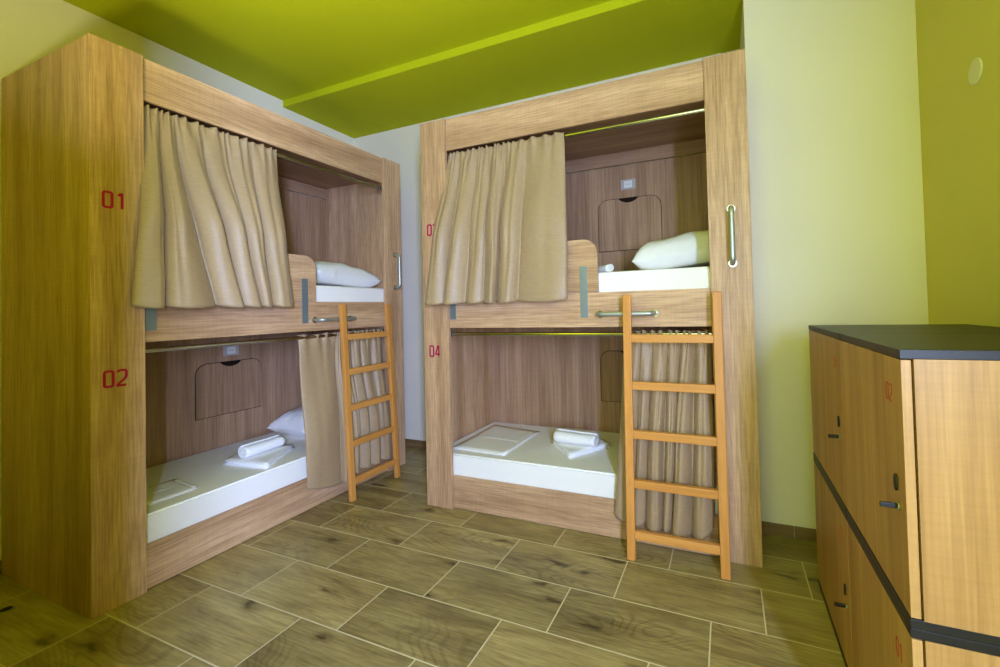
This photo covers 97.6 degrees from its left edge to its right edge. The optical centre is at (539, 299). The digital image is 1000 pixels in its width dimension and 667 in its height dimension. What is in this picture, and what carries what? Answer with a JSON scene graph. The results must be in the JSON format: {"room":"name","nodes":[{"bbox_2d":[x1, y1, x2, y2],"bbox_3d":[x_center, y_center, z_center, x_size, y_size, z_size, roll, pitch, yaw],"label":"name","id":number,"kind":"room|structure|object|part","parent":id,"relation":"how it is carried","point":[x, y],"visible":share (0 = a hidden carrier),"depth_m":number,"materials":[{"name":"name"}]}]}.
{"room":"dormitory","nodes":[
{"label":"dormitory","id":0,"kind":"room"},
{"bbox_2d":[0,0,353,559],"bbox_3d":[-2.568,-0.199,2.924,0.120,3.217,3.556,-2,-1,23],"label":"wall","id":1,"kind":"structure","parent":0,"point":[30,30],"depth_m":2.50,"materials":[{"name":"white paint"}]},
{"bbox_2d":[63,0,611,99],"bbox_3d":[-1.158,-1.838,0.652,4.356,0.100,4.859,-2,-1,23],"label":"ceiling","id":2,"kind":"structure","parent":0,"point":[282,49],"depth_m":2.81,"materials":[{"name":"paint"}]},
{"bbox_2d":[0,446,845,666],"bbox_3d":[-0.925,1.371,0.947,4.596,0.080,5.876,-2,-1,23],"label":"floor","id":3,"kind":"structure","parent":0,"point":[385,577],"depth_m":1.92,"materials":[{"name":"tile"}]},
{"bbox_2d":[0,605,16,613],"bbox_3d":[-2.381,1.384,1.946,0.060,0.005,0.060,-2,-1,23],"label":"floor outlet","id":4,"kind":"object","parent":3,"relation":"attached to","point":[6,609],"visible":1,"depth_m":1.95,"materials":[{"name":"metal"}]},
{"bbox_2d":[1,33,405,619],"bbox_3d":[-1.937,0.122,2.966,0.950,2.546,1.987,-2,-1,23],"label":"bunk bed","id":5,"kind":"object","parent":3,"relation":"on","point":[99,390],"visible":0.83,"depth_m":2.12,"materials":[{"name":"brown wood"}]},
{"bbox_3d":[-2.363,0.116,2.084,0.860,2.544,0.030,-2,-1,23],"label":"panel","id":6,"kind":"part","parent":5,"relation":"part of","materials":[{"name":"brown wood"}]},
{"bbox_3d":[-1.924,0.102,1.986,0.025,2.546,0.195,-2,-1,23],"label":"post","id":7,"kind":"part","parent":5,"relation":"part of","materials":[{"name":"brown wood"}]},
{"bbox_2d":[130,104,293,307],"bbox_3d":[-1.720,-0.450,2.369,0.157,0.996,0.811,-2,-1,23],"label":"curtain","id":8,"kind":"object","parent":5,"relation":"attached to","point":[211,232],"visible":0.99,"depth_m":2.29,"materials":[{"name":"beige fabric"}]},
{"bbox_2d":[146,432,306,543],"bbox_3d":[-1.939,1.138,2.958,0.800,0.176,1.915,-2,-1,23],"label":"mattress","id":9,"kind":"object","parent":5,"relation":"on","point":[222,488],"visible":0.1,"depth_m":2.56,"materials":[{"name":"white fabric"}]},
{"bbox_2d":[146,479,198,505],"bbox_3d":[-2.103,1.035,2.291,0.350,0.011,0.430,-2,-1,23],"label":"sheet","id":10,"kind":"object","parent":9,"relation":"on","point":[159,492],"visible":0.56,"depth_m":2.35,"materials":[{"name":"white fabric"}]},
{"bbox_2d":[222,444,294,468],"bbox_3d":[-1.863,1.030,2.891,0.332,0.033,0.530,-1,-1,-9],"label":"folded towel","id":11,"kind":"object","parent":9,"relation":"on","point":[266,459],"visible":0.69,"depth_m":2.77,"materials":[{"name":"white fabric"}]},
{"bbox_2d":[238,434,285,457],"bbox_3d":[-1.833,0.969,2.883,0.097,0.081,0.273,-2,-1,23],"label":"rolled towel","id":12,"kind":"object","parent":11,"relation":"on","point":[253,448],"visible":1,"depth_m":2.84,"materials":[{"name":"white fabric"}]},
{"bbox_2d":[267,406,304,435],"bbox_3d":[-1.827,0.949,3.593,0.420,0.220,0.596,-2,-1,23],"label":"pillow","id":13,"kind":"object","parent":9,"relation":"on","point":[291,422],"visible":0.29,"depth_m":3.37,"materials":[{"name":"white fabric"}]},
{"bbox_3d":[-2.286,0.649,3.227,0.004,0.376,0.465,-2,-1,23],"label":"hatch door","id":14,"kind":"part","parent":5,"relation":"part of","materials":[{"name":"brown wood"}]},
{"bbox_2d":[223,345,238,355],"bbox_3d":[-2.290,0.379,3.234,0.009,0.075,0.108,-2,-1,23],"label":"power socket","id":15,"kind":"object","parent":5,"relation":"attached to","point":[233,350],"depth_m":3.23,"materials":[{"name":"white plastic"}]},
{"bbox_3d":[-2.349,0.233,3.141,0.016,2.312,1.925,-2,-1,23],"label":"panel","id":16,"kind":"part","parent":5,"relation":"part of","materials":[{"name":"brown wood"}]},
{"bbox_3d":[-2.005,-1.046,3.005,0.833,0.019,1.925,-2,-1,23],"label":"roof panel","id":17,"kind":"part","parent":5,"relation":"part of","materials":[{"name":"brown wood"}]},
{"bbox_3d":[-1.613,-1.058,2.838,0.018,0.206,1.594,-2,-1,23],"label":"rail","id":18,"kind":"part","parent":5,"relation":"part of","materials":[{"name":"brown wood"}]},
{"bbox_3d":[-1.608,0.256,2.824,0.024,0.024,1.595,-2,-1,23],"label":"curtain rod","id":19,"kind":"part","parent":5,"relation":"part of","materials":[{"name":"silver metal"}]},
{"bbox_3d":[-1.556,1.275,2.793,0.018,0.206,1.594,-2,-1,23],"label":"board","id":20,"kind":"part","parent":5,"relation":"part of","materials":[{"name":"brown wood"}]},
{"bbox_3d":[-1.715,-0.140,2.526,0.017,0.304,0.951,-2,-1,23],"label":"guard panel","id":21,"kind":"part","parent":5,"relation":"part of","materials":[{"name":"brown wood"}]},
{"bbox_3d":[-2.364,-0.976,3.158,0.012,0.094,1.925,-2,-1,23],"label":"trim","id":22,"kind":"part","parent":5,"relation":"part of","materials":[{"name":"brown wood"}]},
{"bbox_3d":[-1.638,-0.919,2.847,0.024,0.024,1.595,-2,-1,23],"label":"curtain rod","id":23,"kind":"part","parent":5,"relation":"part of","materials":[{"name":"silver metal"}]},
{"bbox_3d":[-1.423,0.141,3.060,0.080,0.027,0.322,-2,-1,23],"label":"grab handle","id":24,"kind":"part","parent":5,"relation":"part of","materials":[{"name":"silver metal"}]},
{"bbox_2d":[293,285,383,301],"bbox_3d":[-1.968,0.003,2.980,0.800,0.177,1.915,-2,-1,23],"label":"mattress","id":25,"kind":"object","parent":5,"relation":"on","point":[323,293],"visible":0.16,"depth_m":3.23,"materials":[{"name":"white fabric"}]},
{"bbox_2d":[314,261,382,287],"bbox_3d":[-1.647,-0.186,3.466,0.420,0.202,0.659,-2,-1,20],"label":"pillow","id":26,"kind":"object","parent":25,"relation":"on","point":[327,273],"visible":0.59,"depth_m":3.34,"materials":[{"name":"white fabric"}]},
{"bbox_2d":[297,329,391,488],"bbox_3d":[-1.381,0.760,3.181,0.140,1.053,0.772,-2,-1,23],"label":"curtain","id":27,"kind":"object","parent":5,"relation":"attached to","point":[320,362],"visible":0.74,"depth_m":3.06,"materials":[{"name":"beige fabric"}]},
{"bbox_3d":[-1.595,0.132,3.884,0.860,2.544,0.030,-2,-1,23],"label":"panel","id":28,"kind":"part","parent":5,"relation":"part of","materials":[{"name":"brown wood"}]},
{"bbox_3d":[-1.220,0.117,3.634,0.025,2.546,0.195,-2,-1,23],"label":"post","id":29,"kind":"part","parent":5,"relation":"part of","materials":[{"name":"brown wood"}]},
{"bbox_3d":[-1.183,-0.233,3.632,0.066,0.300,0.027,-2,-1,23],"label":"grab handle","id":30,"kind":"part","parent":5,"relation":"part of","materials":[{"name":"silver metal"}]},
{"bbox_2d":[339,304,400,501],"bbox_3d":[-1.242,0.710,3.212,0.096,1.345,0.483,-2,-1,23],"label":"ladder","id":31,"kind":"object","parent":3,"relation":"on","point":[353,480],"visible":1,"depth_m":3.13,"materials":[{"name":"brown wood"}]},
{"bbox_2d":[420,49,762,567],"bbox_3d":[0.296,0.064,2.905,1.987,2.546,0.950,-2,-1,23],"label":"bunk bed","id":32,"kind":"object","parent":3,"relation":"on","point":[559,364],"visible":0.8,"depth_m":2.78,"materials":[{"name":"brown wood"}]},
{"bbox_3d":[-0.684,0.089,2.892,0.195,2.546,0.025,-2,-1,23],"label":"post","id":33,"kind":"part","parent":32,"relation":"part of","materials":[{"name":"brown wood"}]},
{"bbox_3d":[-0.586,0.096,3.331,0.030,2.544,0.860,-2,-1,23],"label":"panel","id":34,"kind":"part","parent":32,"relation":"part of","materials":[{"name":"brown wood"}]},
{"bbox_2d":[425,132,567,304],"bbox_3d":[-0.304,-0.475,2.674,0.984,1.005,0.158,-2,-1,23],"label":"curtain","id":35,"kind":"object","parent":32,"relation":"attached to","point":[500,230],"visible":1,"depth_m":2.64,"materials":[{"name":"beige fabric"}]},
{"bbox_3d":[0.115,-1.106,2.574,1.594,0.206,0.018,-2,-1,23],"label":"rail","id":36,"kind":"part","parent":32,"relation":"part of","materials":[{"name":"brown wood"}]},
{"bbox_3d":[0.283,-1.104,2.966,1.925,0.019,0.833,-2,-1,23],"label":"roof panel","id":37,"kind":"part","parent":32,"relation":"part of","materials":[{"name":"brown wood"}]},
{"bbox_3d":[0.161,0.206,2.577,1.595,0.024,0.024,-2,-1,23],"label":"curtain rod","id":38,"kind":"part","parent":32,"relation":"part of","materials":[{"name":"silver metal"}]},
{"bbox_3d":[-0.132,-0.177,2.671,1.001,0.304,0.017,-2,-1,23],"label":"guard panel","id":39,"kind":"part","parent":32,"relation":"part of","materials":[{"name":"brown wood"}]},
{"bbox_2d":[453,422,717,513],"bbox_3d":[0.334,1.080,2.913,1.915,0.176,0.800,-2,-1,23],"label":"mattress","id":40,"kind":"object","parent":32,"relation":"on","point":[536,462],"visible":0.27,"depth_m":2.70,"materials":[{"name":"white fabric"}]},
{"bbox_2d":[453,424,539,455],"bbox_3d":[-0.293,1.006,3.161,0.425,0.011,0.637,-2,-1,23],"label":"sheet","id":41,"kind":"object","parent":40,"relation":"on","point":[496,439],"visible":1,"depth_m":3.09,"materials":[{"name":"white fabric"}]},
{"bbox_2d":[551,437,611,457],"bbox_3d":[0.277,0.977,2.934,0.389,0.033,0.325,-1,-1,-28],"label":"folded towel","id":42,"kind":"object","parent":40,"relation":"on","point":[570,450],"visible":0.57,"depth_m":2.84,"materials":[{"name":"white fabric"}]},
{"bbox_2d":[553,429,598,446],"bbox_3d":[0.237,0.915,2.886,0.291,0.084,0.094,-2,-1,28],"label":"rolled towel","id":43,"kind":"object","parent":42,"relation":"on","point":[560,435],"visible":1,"depth_m":2.85,"materials":[{"name":"white fabric"}]},
{"bbox_3d":[0.175,1.227,2.530,1.594,0.206,0.018,-2,-1,23],"label":"board","id":44,"kind":"part","parent":32,"relation":"part of","materials":[{"name":"brown wood"}]},
{"bbox_3d":[0.475,0.165,3.317,1.925,2.312,0.016,-2,-1,23],"label":"panel","id":45,"kind":"part","parent":32,"relation":"part of","materials":[{"name":"brown wood"}]},
{"bbox_3d":[0.675,0.574,3.216,0.465,0.376,0.004,-2,-1,23],"label":"hatch door","id":46,"kind":"part","parent":32,"relation":"part of","materials":[{"name":"brown wood"}]},
{"bbox_3d":[0.461,0.080,2.361,0.327,0.027,0.080,-2,-1,23],"label":"grab handle","id":47,"kind":"part","parent":32,"relation":"part of","materials":[{"name":"silver metal"}]},
{"bbox_2d":[621,178,635,189],"bbox_3d":[0.654,-0.851,3.236,0.108,0.075,0.009,-2,-1,23],"label":"power socket","id":48,"kind":"object","parent":32,"relation":"attached to","point":[626,183],"depth_m":3.23,"materials":[{"name":"white plastic"}]},
{"bbox_3d":[0.660,-0.558,3.232,0.465,0.385,0.004,-2,-1,23],"label":"hatch door","id":49,"kind":"part","parent":32,"relation":"part of","materials":[{"name":"brown wood"}]},
{"bbox_3d":[0.131,-0.968,2.600,1.595,0.024,0.024,-2,-1,23],"label":"curtain rod","id":50,"kind":"part","parent":32,"relation":"part of","materials":[{"name":"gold metal"}]},
{"bbox_3d":[0.439,-1.044,3.326,1.925,0.094,0.012,-2,-1,23],"label":"trim","id":51,"kind":"part","parent":32,"relation":"part of","materials":[{"name":"brown wood"}]},
{"bbox_2d":[588,266,710,292],"bbox_3d":[0.305,-0.055,2.935,1.915,0.177,0.800,-2,-1,23],"label":"mattress","id":52,"kind":"object","parent":32,"relation":"on","point":[689,277],"visible":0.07,"depth_m":2.36,"materials":[{"name":"white fabric"}]},
{"bbox_2d":[598,264,613,271],"bbox_3d":[0.347,-0.177,2.680,0.055,0.049,0.332,-1,-1,-21],"label":"rolled towel","id":53,"kind":"object","parent":52,"relation":"on","point":[609,267],"visible":0.44,"depth_m":2.53,"materials":[{"name":"white fabric"}]},
{"bbox_2d":[632,230,709,269],"bbox_3d":[0.883,-0.284,2.712,0.595,0.240,0.460,-2,-1,15],"label":"pillow","id":54,"kind":"object","parent":52,"relation":"on","point":[690,249],"visible":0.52,"depth_m":2.54,"materials":[{"name":"white fabric"}]},
{"bbox_2d":[615,330,714,539],"bbox_3d":[0.642,0.690,2.299,0.524,1.050,0.176,-2,-1,23],"label":"curtain","id":55,"kind":"object","parent":32,"relation":"attached to","point":[662,411],"visible":0.81,"depth_m":2.27,"materials":[{"name":"beige fabric"}]},
{"bbox_3d":[0.946,-0.316,2.150,0.027,0.300,0.066,-2,-1,23],"label":"grab handle","id":56,"kind":"part","parent":32,"relation":"part of","materials":[{"name":"silver metal"}]},
{"bbox_3d":[0.964,0.033,2.188,0.195,2.546,0.025,-2,-1,23],"label":"post","id":57,"kind":"part","parent":32,"relation":"part of","materials":[{"name":"brown wood"}]},
{"bbox_2d":[622,291,730,579],"bbox_3d":[0.664,0.641,2.172,0.483,1.345,0.096,-2,-1,23],"label":"ladder","id":58,"kind":"object","parent":3,"relation":"on","point":[722,549],"visible":1,"depth_m":2.14,"materials":[{"name":"brown wood"}]},
{"bbox_2d":[813,456,852,666],"bbox_3d":[1.386,0.998,1.621,0.596,0.574,0.601,-2,-1,23],"label":"locker","id":59,"kind":"object","parent":3,"relation":"on","point":[831,518],"visible":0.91,"depth_m":1.66,"materials":[{"name":"brown laminate"}]},
{"bbox_3d":[1.027,1.048,1.495,0.032,0.012,0.007,-2,-1,23],"label":"latch knob","id":60,"kind":"part","parent":59,"relation":"part of","materials":[{"name":"black plastic"}]},
{"bbox_2d":[809,324,999,513],"bbox_3d":[1.371,0.410,1.633,0.596,0.602,0.601,-2,-1,23],"label":"locker","id":61,"kind":"object","parent":59,"relation":"on","point":[824,340],"visible":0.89,"depth_m":1.65,"materials":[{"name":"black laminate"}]},
{"bbox_3d":[1.140,0.418,1.732,0.018,0.556,0.598,-2,-1,23],"label":"door","id":62,"kind":"part","parent":61,"relation":"part of","materials":[{"name":"brown wood"}]},
{"bbox_3d":[1.013,0.474,1.506,0.032,0.012,0.007,-2,-1,23],"label":"latch knob","id":63,"kind":"part","parent":61,"relation":"part of","materials":[{"name":"black plastic"}]},
{"bbox_2d":[847,516,999,666],"bbox_3d":[1.159,0.994,1.089,0.596,0.574,0.553,-2,-1,23],"label":"locker","id":64,"kind":"object","parent":3,"relation":"on","point":[882,636],"visible":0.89,"depth_m":1.10,"materials":[{"name":"brown laminate"}]},
{"bbox_3d":[0.927,1.001,1.188,0.018,0.529,0.550,-2,-1,23],"label":"door","id":65,"kind":"part","parent":64,"relation":"part of","materials":[{"name":"brown wood"}]},
{"bbox_2d":[840,334,999,646],"bbox_3d":[1.144,0.406,1.100,0.596,0.602,0.553,-2,-1,23],"label":"locker","id":66,"kind":"object","parent":64,"relation":"on","point":[921,412],"visible":1,"depth_m":0.94,"materials":[{"name":"brown laminate"}]},
{"bbox_3d":[0.913,0.413,1.199,0.018,0.556,0.550,-2,-1,23],"label":"door","id":67,"kind":"part","parent":66,"relation":"part of","materials":[{"name":"brown wood"}]},
{"bbox_3d":[0.795,0.469,0.996,0.032,0.012,0.007,-2,-1,23],"label":"latch knob","id":68,"kind":"part","parent":66,"relation":"part of","materials":[{"name":"black plastic"}]},
{"bbox_3d":[1.066,0.403,0.842,0.536,0.561,0.017,-2,-1,23],"label":"panel","id":69,"kind":"part","parent":66,"relation":"part of","materials":[{"name":"brown wood"}]},
{"bbox_3d":[1.081,0.991,0.831,0.536,0.534,0.017,-2,-1,23],"label":"panel","id":70,"kind":"part","parent":64,"relation":"part of","materials":[{"name":"brown wood"}]},
{"bbox_2d":[283,0,742,137],"bbox_3d":[-0.051,-1.787,3.243,4.356,0.157,0.777,-2,-1,23],"label":"ceiling","id":71,"kind":"structure","parent":0,"point":[614,38],"depth_m":3.17,"materials":[{"name":"paint"}]},
{"bbox_2d":[354,49,739,440],"bbox_3d":[-0.191,-0.242,3.777,3.584,3.217,0.120,-2,-1,23],"label":"wall","id":72,"kind":"structure","parent":0,"point":[401,146],"depth_m":4.15,"materials":[{"name":"white paint"}]},
{"bbox_2d":[405,439,425,448],"bbox_3d":[-0.176,1.329,3.687,3.584,0.072,0.009,-2,-1,23],"label":"baseboard","id":73,"kind":"structure","parent":72,"relation":"attached to","point":[408,442],"depth_m":4.11,"materials":[{"name":"brown wood"}]},
{"bbox_2d":[740,0,928,537],"bbox_3d":[1.693,-0.312,2.645,0.772,3.217,0.723,-2,-1,23],"label":"wall","id":74,"kind":"structure","parent":0,"point":[837,204],"depth_m":2.34,"materials":[{"name":"white paint"}]},
{"bbox_2d":[761,521,816,541],"bbox_3d":[1.589,1.258,2.278,0.772,0.065,0.009,-2,-1,23],"label":"baseboard","id":75,"kind":"structure","parent":74,"relation":"attached to","point":[809,534],"depth_m":2.37,"materials":[{"name":"brown wood"}]},
{"bbox_2d":[915,0,999,326],"bbox_3d":[1.114,-0.346,0.155,0.120,3.217,5.756,-2,-1,23],"label":"wall","id":76,"kind":"structure","parent":0,"point":[960,120],"depth_m":1.81,"materials":[{"name":"paint"}]},
{"bbox_2d":[968,57,982,84],"bbox_3d":[1.679,-0.878,1.682,0.008,0.097,0.097,-2,-1,23],"label":"cover plate","id":77,"kind":"object","parent":76,"relation":"attached to","point":[975,71],"visible":1,"depth_m":1.67,"materials":[{"name":"beige plastic"}]}
]}

